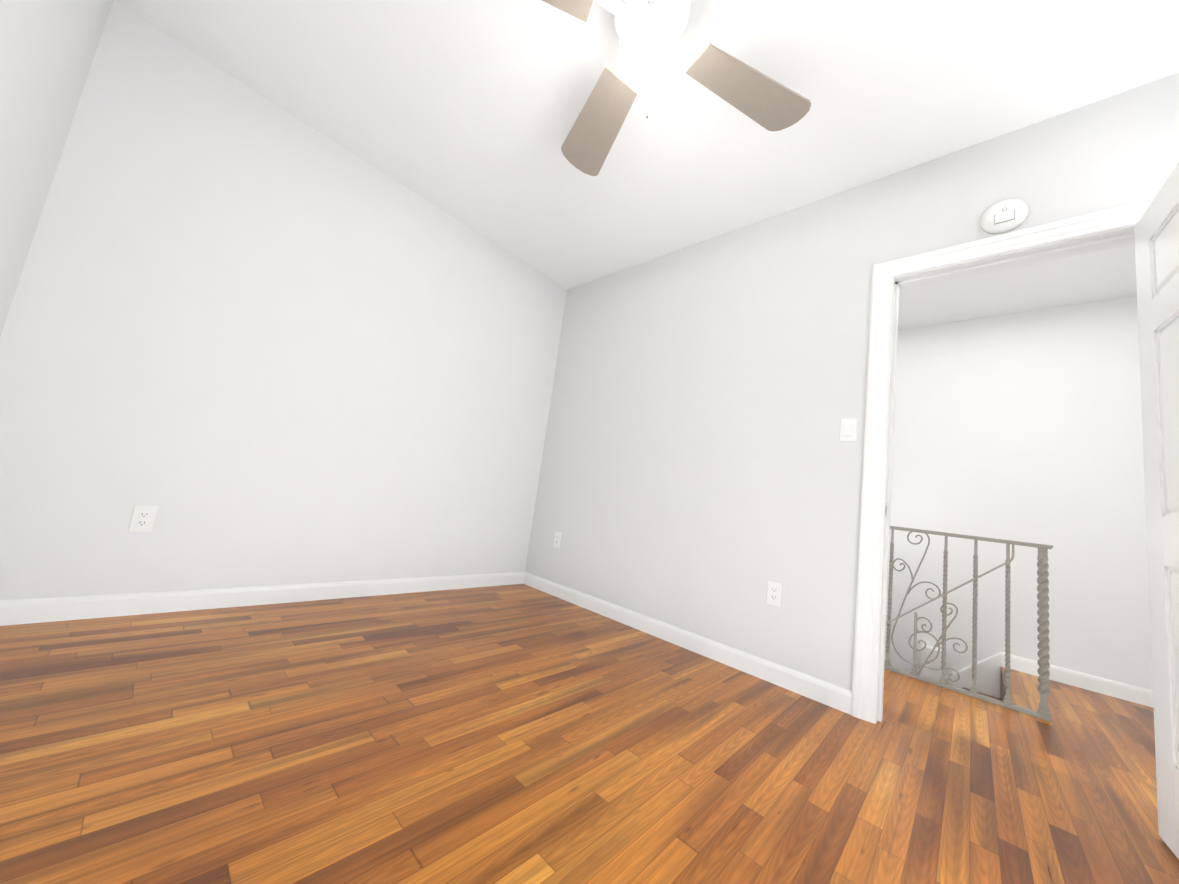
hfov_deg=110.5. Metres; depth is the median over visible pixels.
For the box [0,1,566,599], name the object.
wall
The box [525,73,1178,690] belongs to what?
wall
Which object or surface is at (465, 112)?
ceiling
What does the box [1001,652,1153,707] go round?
baseboard
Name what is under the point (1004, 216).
smoke detector
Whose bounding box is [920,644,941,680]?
wall
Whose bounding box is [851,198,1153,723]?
door frame
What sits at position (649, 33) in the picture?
fan
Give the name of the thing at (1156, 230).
door
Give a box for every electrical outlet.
[128,505,157,532]
[553,532,561,547]
[766,580,782,607]
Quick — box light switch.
[839,417,857,441]
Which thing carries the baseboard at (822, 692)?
attached to the wall at (701, 469)
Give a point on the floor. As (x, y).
(510, 734)
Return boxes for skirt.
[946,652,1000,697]
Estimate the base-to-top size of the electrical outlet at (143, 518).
0.118 m
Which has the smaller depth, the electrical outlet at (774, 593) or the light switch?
the light switch
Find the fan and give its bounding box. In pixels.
[542,0,810,175]
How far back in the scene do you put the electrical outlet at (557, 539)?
3.16 m
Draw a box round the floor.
[0,584,1178,883]
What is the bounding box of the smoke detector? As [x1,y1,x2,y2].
[980,199,1028,233]
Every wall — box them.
[0,0,112,336]
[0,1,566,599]
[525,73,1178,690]
[885,296,1152,698]
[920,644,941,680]
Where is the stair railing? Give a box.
[884,526,1052,721]
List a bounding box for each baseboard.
[0,572,524,625]
[523,572,851,714]
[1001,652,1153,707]
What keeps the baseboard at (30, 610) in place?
attached to the wall at (250, 337)
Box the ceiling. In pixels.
[113,0,1178,329]
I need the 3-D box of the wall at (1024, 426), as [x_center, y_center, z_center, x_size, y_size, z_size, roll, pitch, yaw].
[2.187,1.612,3.505,3.770,5.270,0.120,1,-10,43]
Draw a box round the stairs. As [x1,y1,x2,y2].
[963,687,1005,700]
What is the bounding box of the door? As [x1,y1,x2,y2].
[1134,163,1178,858]
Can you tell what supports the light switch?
attached to the wall at (701, 469)
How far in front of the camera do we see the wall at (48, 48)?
1.39 m

